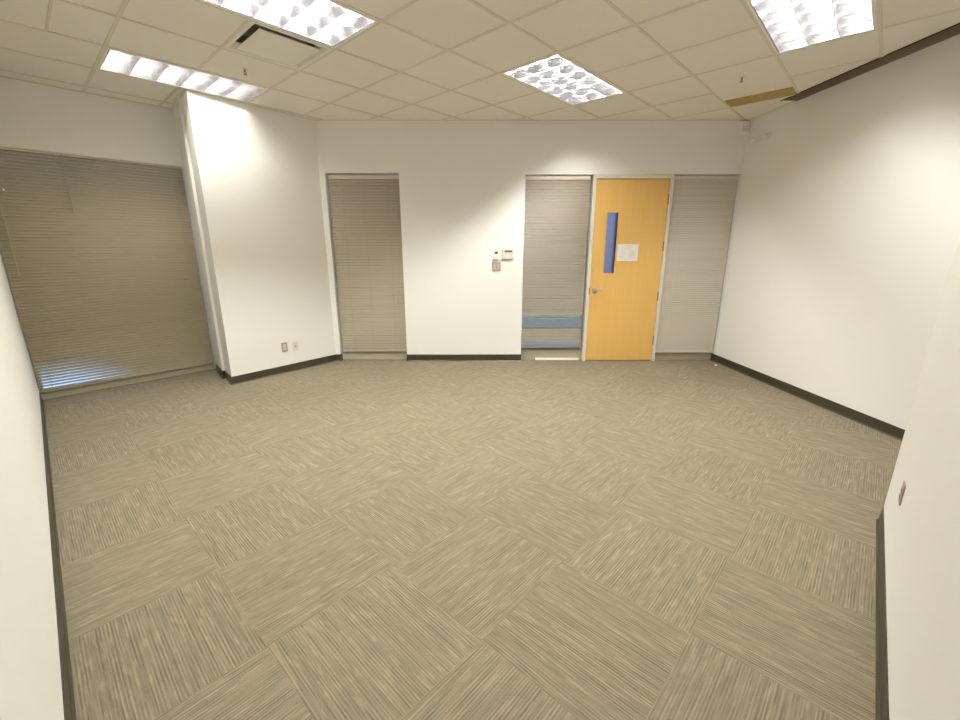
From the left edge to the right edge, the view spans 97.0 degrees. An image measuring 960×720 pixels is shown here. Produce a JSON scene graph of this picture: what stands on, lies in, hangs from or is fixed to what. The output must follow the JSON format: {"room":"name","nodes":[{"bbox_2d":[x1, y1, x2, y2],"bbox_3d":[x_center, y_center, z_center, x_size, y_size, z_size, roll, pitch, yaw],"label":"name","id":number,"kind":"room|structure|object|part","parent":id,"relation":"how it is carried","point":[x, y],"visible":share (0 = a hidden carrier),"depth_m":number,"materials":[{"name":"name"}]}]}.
{"room":"empty office room","nodes":[
{"label":"empty office room","id":0,"kind":"room"},
{"bbox_2d":[0,252,63,719],"bbox_3d":[-2.306,-0.464,1.830,6.726,3.040,0.120,14,20,42],"label":"wall","id":1,"kind":"structure","parent":0,"point":[30,672],"depth_m":1.47,"materials":[{"name":"white paint"}]},
{"bbox_2d":[39,392,76,719],"bbox_3d":[-2.216,0.938,2.210,6.306,0.095,0.018,14,20,42],"label":"baseboard","id":2,"kind":"structure","parent":1,"relation":"attached to","point":[69,707],"depth_m":1.85,"materials":[{"name":"brown plastic"}]},
{"bbox_2d":[0,77,182,166],"bbox_3d":[-3.990,-2.362,4.243,0.160,0.615,2.325,14,20,41],"label":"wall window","id":3,"kind":"structure","parent":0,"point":[38,117],"depth_m":4.20,"materials":[{"name":"white paint"}]},
{"bbox_2d":[0,182,214,399],"bbox_3d":[-4.002,-0.908,4.651,0.095,2.405,1.586,14,20,41],"label":"window","id":4,"kind":"structure","parent":3,"relation":"attached to","point":[80,389],"depth_m":4.76,"materials":[{"name":"beige paint"}]},
{"bbox_2d":[0,147,213,392],"bbox_3d":[-3.946,-0.934,4.590,0.055,2.322,1.574,14,20,41],"label":"window blind","id":5,"kind":"object","parent":4,"relation":"attached to","point":[108,278],"visible":1,"depth_m":4.50,"materials":[{"name":"beige plastic"}]},
{"bbox_3d":[-4.410,-0.800,4.094,0.001,2.288,0.004,14,20,42],"label":"ladder cord","id":6,"kind":"part","parent":5,"relation":"part of","materials":[{"name":"beige fabric"}]},
{"bbox_3d":[-4.119,-0.880,4.394,0.001,2.288,0.004,13,20,41],"label":"ladder cord","id":7,"kind":"part","parent":5,"relation":"part of","materials":[{"name":"beige fabric"}]},
{"bbox_3d":[-3.952,-2.048,4.300,0.036,0.018,1.574,14,20,41],"label":"head rail","id":8,"kind":"part","parent":5,"relation":"part of","materials":[{"name":"beige metal"}]},
{"bbox_3d":[-3.952,0.176,4.893,0.024,0.022,1.574,14,20,41],"label":"rail","id":9,"kind":"part","parent":5,"relation":"part of","materials":[{"name":"beige metal"}]},
{"bbox_3d":[-3.807,-0.966,4.716,0.001,2.288,0.004,14,20,41],"label":"ladder cord","id":10,"kind":"part","parent":5,"relation":"part of","materials":[{"name":"beige fabric"}]},
{"bbox_3d":[-3.463,-1.061,5.071,0.001,2.288,0.004,14,20,41],"label":"ladder cord","id":11,"kind":"part","parent":5,"relation":"part of","materials":[{"name":"beige fabric"}]},
{"bbox_3d":[-4.002,0.220,4.952,0.095,0.070,1.582,14,20,41],"label":"sill","id":12,"kind":"part","parent":4,"relation":"part of","materials":[{"name":"beige paint"}]},
{"bbox_2d":[173,90,335,376],"bbox_3d":[-2.686,-1.394,5.377,1.087,3.010,1.559,14,20,41],"label":"wall column","id":13,"kind":"structure","parent":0,"point":[251,177],"depth_m":4.84,"materials":[{"name":"white paint"}]},
{"bbox_2d":[215,354,342,384],"bbox_3d":[-2.656,0.032,5.610,0.834,0.095,1.457,13,19,39],"label":"baseboard","id":14,"kind":"structure","parent":13,"relation":"attached to","point":[234,380],"depth_m":5.25,"materials":[{"name":"brown plastic"}]},
{"bbox_2d":[281,342,287,351],"bbox_3d":[-2.416,-0.159,5.249,0.011,0.116,0.072,12,19,37],"label":"power outlet","id":15,"kind":"object","parent":13,"relation":"attached to","point":[283,345],"visible":1,"depth_m":5.25,"materials":[{"name":"beige plastic"}]},
{"bbox_2d":[292,341,298,350],"bbox_3d":[-2.330,-0.175,5.357,0.010,0.116,0.072,12,19,37],"label":"data jack","id":16,"kind":"object","parent":13,"relation":"attached to","point":[294,344],"visible":1,"depth_m":5.35,"materials":[{"name":"beige plastic"}]},
{"bbox_2d":[44,334,901,719],"bbox_3d":[-0.473,0.625,3.801,8.547,0.120,8.076,0,15,0],"label":"floor","id":17,"kind":"structure","parent":0,"point":[347,539],"depth_m":2.25,"materials":[{"name":"carpet"}]},
{"bbox_2d":[535,358,578,359],"bbox_3d":[1.070,-0.015,5.908,0.600,0.030,0.024,0,15,0],"label":"strip","id":18,"kind":"object","parent":17,"relation":"on","point":[535,358],"visible":1,"depth_m":5.90,"materials":[{"name":"white metal"}]},
{"bbox_2d":[0,0,959,119],"bbox_3d":[0.603,-2.376,3.197,8.087,0.020,6.737,14,20,42],"label":"ceiling","id":19,"kind":"structure","parent":0,"point":[421,59],"depth_m":3.29,"materials":[{"name":"tile"}]},
{"bbox_2d":[97,48,267,102],"bbox_3d":[-2.642,-2.616,3.817,0.586,0.167,1.189,14,20,41],"label":"ceiling light","id":20,"kind":"object","parent":19,"relation":"attached to","point":[114,61],"visible":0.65,"depth_m":3.83,"materials":[{"name":"white plastic"}]},
{"bbox_2d":[224,21,332,69],"bbox_3d":[-1.541,-2.425,3.233,0.585,0.106,0.585,14,20,41],"label":"ceiling vent","id":21,"kind":"object","parent":19,"relation":"in","point":[256,40],"visible":0.9,"depth_m":3.24,"materials":[{"name":"beige metal"}]},
{"bbox_3d":[-1.541,-2.377,3.245,0.444,0.008,0.444,14,20,41],"label":"drop plate","id":22,"kind":"part","parent":21,"relation":"part of","materials":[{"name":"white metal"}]},
{"bbox_2d":[199,0,377,48],"bbox_3d":[-1.302,-2.293,2.606,0.586,0.167,1.189,14,20,41],"label":"ceiling light","id":23,"kind":"object","parent":19,"relation":"attached to","point":[329,23],"visible":0.83,"depth_m":2.87,"materials":[{"name":"white plastic"}]},
{"bbox_2d":[501,54,624,105],"bbox_3d":[0.805,-2.643,3.917,0.586,0.167,1.189,14,20,41],"label":"ceiling light","id":24,"kind":"object","parent":19,"relation":"attached to","point":[556,76],"visible":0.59,"depth_m":3.94,"materials":[{"name":"white plastic"}]},
{"bbox_2d":[724,87,796,106],"bbox_3d":[2.844,-2.669,4.312,0.587,0.013,0.255,14,20,41],"label":"ceiling strip","id":25,"kind":"object","parent":19,"relation":"attached to","point":[789,91],"visible":0.86,"depth_m":4.30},
{"bbox_2d":[745,0,877,54],"bbox_3d":[2.145,-2.320,2.705,0.586,0.167,1.189,14,20,41],"label":"ceiling light","id":26,"kind":"object","parent":19,"relation":"attached to","point":[788,25],"visible":0.96,"depth_m":2.88,"materials":[{"name":"white plastic"}]},
{"bbox_2d":[781,23,959,101],"bbox_3d":[3.345,-2.299,2.698,0.164,0.134,3.524,-1,15,-4],"label":"ceiling vent","id":27,"kind":"object","parent":19,"relation":"in","point":[954,30],"visible":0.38,"depth_m":3.51,"materials":[{"name":"brown"}]},
{"bbox_2d":[315,120,748,354],"bbox_3d":[0.623,-1.461,5.572,5.225,3.040,0.200,0,15,0],"label":"wall","id":28,"kind":"structure","parent":0,"point":[462,183],"depth_m":5.25,"materials":[{"name":"white paint"}]},
{"bbox_2d":[327,175,406,351],"bbox_3d":[-1.457,-1.209,5.588,0.890,2.266,0.054,0,15,0],"label":"window blind","id":29,"kind":"object","parent":28,"relation":"attached to","point":[365,209],"visible":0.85,"depth_m":5.57,"materials":[{"name":"beige"}]},
{"bbox_3d":[-1.724,-1.193,5.579,0.004,2.208,0.001,0,15,0],"label":"ladder cord","id":30,"kind":"part","parent":29,"relation":"part of","materials":[{"name":"beige fabric"}]},
{"bbox_3d":[-1.457,-2.286,5.310,0.890,0.042,0.036,0,15,0],"label":"head rail","id":31,"kind":"part","parent":29,"relation":"part of","materials":[{"name":"beige metal"}]},
{"bbox_3d":[-1.457,-1.193,5.579,0.004,2.208,0.001,0,15,0],"label":"ladder cord","id":32,"kind":"part","parent":29,"relation":"part of","materials":[{"name":"beige fabric"}]},
{"bbox_3d":[-1.457,-0.127,5.886,0.890,0.022,0.024,0,15,0],"label":"rail","id":33,"kind":"part","parent":29,"relation":"part of","materials":[{"name":"beige"}]},
{"bbox_3d":[-1.154,-1.193,5.579,0.004,2.208,0.001,0,15,0],"label":"ladder cord","id":34,"kind":"part","parent":29,"relation":"part of","materials":[{"name":"beige fabric"}]},
{"bbox_2d":[343,352,406,358],"bbox_3d":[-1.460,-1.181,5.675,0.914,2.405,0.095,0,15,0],"label":"window sill","id":35,"kind":"structure","parent":28,"relation":"in","point":[346,355],"depth_m":5.92,"materials":[{"name":"beige paint"}]},
{"bbox_2d":[407,354,521,360],"bbox_3d":[-0.222,-0.038,5.870,1.595,0.095,0.076,0,15,0],"label":"baseboard","id":36,"kind":"structure","parent":28,"relation":"attached to","point":[410,357],"depth_m":5.84,"materials":[{"name":"brown plastic"}]},
{"bbox_2d":[493,249,498,259],"bbox_3d":[0.209,-1.364,5.479,0.072,0.140,0.030,0,15,0],"label":"light switch","id":37,"kind":"object","parent":28,"relation":"attached to","point":[495,251],"visible":1,"depth_m":5.47,"materials":[{"name":"white plastic"}]},
{"bbox_2d":[492,262,500,270],"bbox_3d":[0.213,-1.217,5.528,0.114,0.114,0.011,0,15,0],"label":"wall plate","id":38,"kind":"object","parent":28,"relation":"attached to","point":[496,266],"visible":1,"depth_m":5.52,"materials":[{"name":"beige plastic"}]},
{"bbox_2d":[502,249,513,258],"bbox_3d":[0.357,-1.368,5.477,0.148,0.124,0.035,0,15,0],"label":"thermostat","id":39,"kind":"object","parent":28,"relation":"attached to","point":[506,253],"visible":1,"depth_m":5.46,"materials":[{"name":"beige plastic"}]},
{"bbox_2d":[521,176,590,359],"bbox_3d":[0.983,-1.170,5.667,0.845,2.388,0.095,0,15,0],"label":"window","id":40,"kind":"structure","parent":28,"relation":"in","point":[526,353],"depth_m":5.91,"materials":[{"name":"beige paint"}]},
{"bbox_3d":[0.983,-0.089,5.955,0.841,0.150,0.095,0,15,0],"label":"sill","id":41,"kind":"part","parent":40,"relation":"part of","materials":[{"name":"beige paint"}]},
{"bbox_2d":[522,176,590,347],"bbox_3d":[0.972,-1.229,5.560,0.800,2.188,0.043,0,15,0],"label":"window blind","id":42,"kind":"object","parent":40,"relation":"attached to","point":[556,207],"visible":1,"depth_m":5.52,"materials":[{"name":"beige plastic"}]},
{"bbox_3d":[0.640,-1.211,5.543,0.004,2.130,0.001,0,15,0],"label":"ladder cord","id":43,"kind":"part","parent":42,"relation":"part of","materials":[{"name":"beige fabric"}]},
{"bbox_3d":[0.972,-0.182,5.840,0.800,0.022,0.024,0,15,0],"label":"rail","id":44,"kind":"part","parent":42,"relation":"part of","materials":[{"name":"beige"}]},
{"bbox_3d":[0.972,-2.266,5.285,0.800,0.042,0.036,0,15,0],"label":"head rail","id":45,"kind":"part","parent":42,"relation":"part of","materials":[{"name":"beige metal"}]},
{"bbox_3d":[1.316,-1.211,5.543,0.004,2.130,0.001,0,15,0],"label":"ladder cord","id":46,"kind":"part","parent":42,"relation":"part of","materials":[{"name":"beige fabric"}]},
{"bbox_2d":[580,174,674,360],"bbox_3d":[1.905,-1.149,5.586,1.000,2.388,0.163,0,15,0],"label":"door","id":47,"kind":"structure","parent":28,"relation":"in","point":[621,308],"depth_m":5.55,"materials":[{"name":"brown wood"}]},
{"bbox_3d":[1.543,-0.914,5.595,0.119,0.068,0.060,0,15,0],"label":"handle","id":48,"kind":"part","parent":47,"relation":"part of","materials":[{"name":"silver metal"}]},
{"bbox_3d":[1.683,-1.507,5.490,0.161,0.774,0.049,0,15,0],"label":"vision frame","id":49,"kind":"part","parent":47,"relation":"part of","materials":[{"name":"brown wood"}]},
{"bbox_2d":[617,244,638,260],"bbox_3d":[1.912,-1.391,5.497,0.270,0.212,0.002,0,15,0],"label":"paper notice","id":50,"kind":"object","parent":47,"relation":"attached to","point":[625,252],"visible":1,"depth_m":5.50,"materials":[{"name":"white paper"}]},
{"bbox_2d":[655,353,710,359],"bbox_3d":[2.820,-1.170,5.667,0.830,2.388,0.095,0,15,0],"label":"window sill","id":51,"kind":"structure","parent":28,"relation":"in","point":[658,356],"depth_m":5.92,"materials":[{"name":"beige paint"}]},
{"bbox_2d":[655,176,738,352],"bbox_3d":[2.812,-1.194,5.568,0.800,2.258,0.040,0,15,0],"label":"window blind","id":52,"kind":"object","parent":28,"relation":"attached to","point":[702,207],"visible":1,"depth_m":5.55,"materials":[{"name":"beige"}]},
{"bbox_3d":[2.476,-1.177,5.552,0.004,2.200,0.001,0,15,0],"label":"ladder cord","id":53,"kind":"part","parent":52,"relation":"part of","materials":[{"name":"beige fabric"}]},
{"bbox_3d":[2.548,-1.177,5.552,0.004,2.200,0.001,0,15,0],"label":"ladder cord","id":54,"kind":"part","parent":52,"relation":"part of","materials":[{"name":"beige fabric"}]},
{"bbox_3d":[2.812,-0.115,5.858,0.800,0.022,0.024,0,15,0],"label":"rail","id":55,"kind":"part","parent":52,"relation":"part of","materials":[{"name":"beige"}]},
{"bbox_3d":[2.812,-2.266,5.285,0.800,0.042,0.036,0,15,0],"label":"head rail","id":56,"kind":"part","parent":52,"relation":"part of","materials":[{"name":"beige metal"}]},
{"bbox_2d":[738,121,749,133],"bbox_3d":[3.165,-2.786,5.085,0.096,0.132,0.058,0,15,0],"label":"sensor","id":57,"kind":"object","parent":28,"relation":"attached to","point":[744,125],"visible":1,"depth_m":5.06,"materials":[{"name":"white plastic"}]},
{"bbox_2d":[521,179,615,333],"bbox_3d":[0.500,-1.928,7.362,6.200,3.020,0.120,0,15,0],"label":"wall","id":58,"kind":"structure","parent":0,"point":[611,217],"depth_m":7.57,"materials":[{"name":"paint"}]},
{"bbox_2d":[611,213,616,272],"bbox_3d":[2.325,-1.727,7.343,0.070,2.600,0.021,0,15,0],"label":"trim","id":59,"kind":"structure","parent":58,"relation":"attached to","point":[616,213],"depth_m":7.26,"materials":[{"name":"blue"}]},
{"bbox_2d":[713,34,959,429],"bbox_3d":[3.484,-0.905,3.136,0.120,3.220,5.500,-1,15,-5],"label":"wall","id":60,"kind":"structure","parent":0,"point":[845,231],"depth_m":3.84,"materials":[{"name":"white paint"}]},
{"bbox_2d":[0,75,794,120],"bbox_3d":[0.046,-2.499,3.691,6.352,0.006,6.489,14,20,42],"label":"trim","id":61,"kind":"structure","parent":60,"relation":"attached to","point":[184,90],"depth_m":5.01,"materials":[{"name":"beige paint"}]},
{"bbox_2d":[749,132,771,142],"bbox_3d":[3.207,-2.546,4.865,0.092,0.070,0.260,-1,15,-5],"label":"wall bracket","id":62,"kind":"object","parent":60,"relation":"attached to","point":[763,136],"visible":1,"depth_m":4.87,"materials":[{"name":"white plastic"}]},
{"bbox_3d":[3.192,-2.565,4.957,0.077,0.060,0.060,-1,15,-4],"label":"arm","id":63,"kind":"part","parent":62,"relation":"part of","materials":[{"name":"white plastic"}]},
{"bbox_3d":[3.207,-2.517,4.774,0.077,0.060,0.060,-1,15,-5],"label":"arm","id":64,"kind":"part","parent":62,"relation":"part of","materials":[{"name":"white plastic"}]},
{"bbox_2d":[710,353,904,440],"bbox_3d":[3.396,0.519,3.781,0.018,0.095,4.455,-1,15,-5],"label":"baseboard","id":65,"kind":"structure","parent":60,"relation":"attached to","point":[893,431],"depth_m":4.20,"materials":[{"name":"brown plastic"}]},
{"bbox_2d":[884,236,959,719],"bbox_3d":[1.726,-0.050,0.275,1.620,3.040,3.493,13,20,40],"label":"wall","id":66,"kind":"structure","parent":0,"point":[922,534],"depth_m":1.41,"materials":[{"name":"white paint"}]},
{"bbox_2d":[875,506,888,719],"bbox_3d":[1.272,1.206,1.205,0.206,0.095,3.282,13,20,40],"label":"baseboard","id":67,"kind":"structure","parent":66,"relation":"attached to","point":[881,660],"depth_m":1.69,"materials":[{"name":"brown plastic"}]},
{"bbox_2d":[898,481,905,505],"bbox_3d":[1.936,0.611,1.950,0.010,0.100,0.065,13,20,40],"label":"power outlet","id":68,"kind":"object","parent":66,"relation":"attached to","point":[903,487],"visible":1,"depth_m":1.94,"materials":[{"name":"beige plastic"}]}
]}

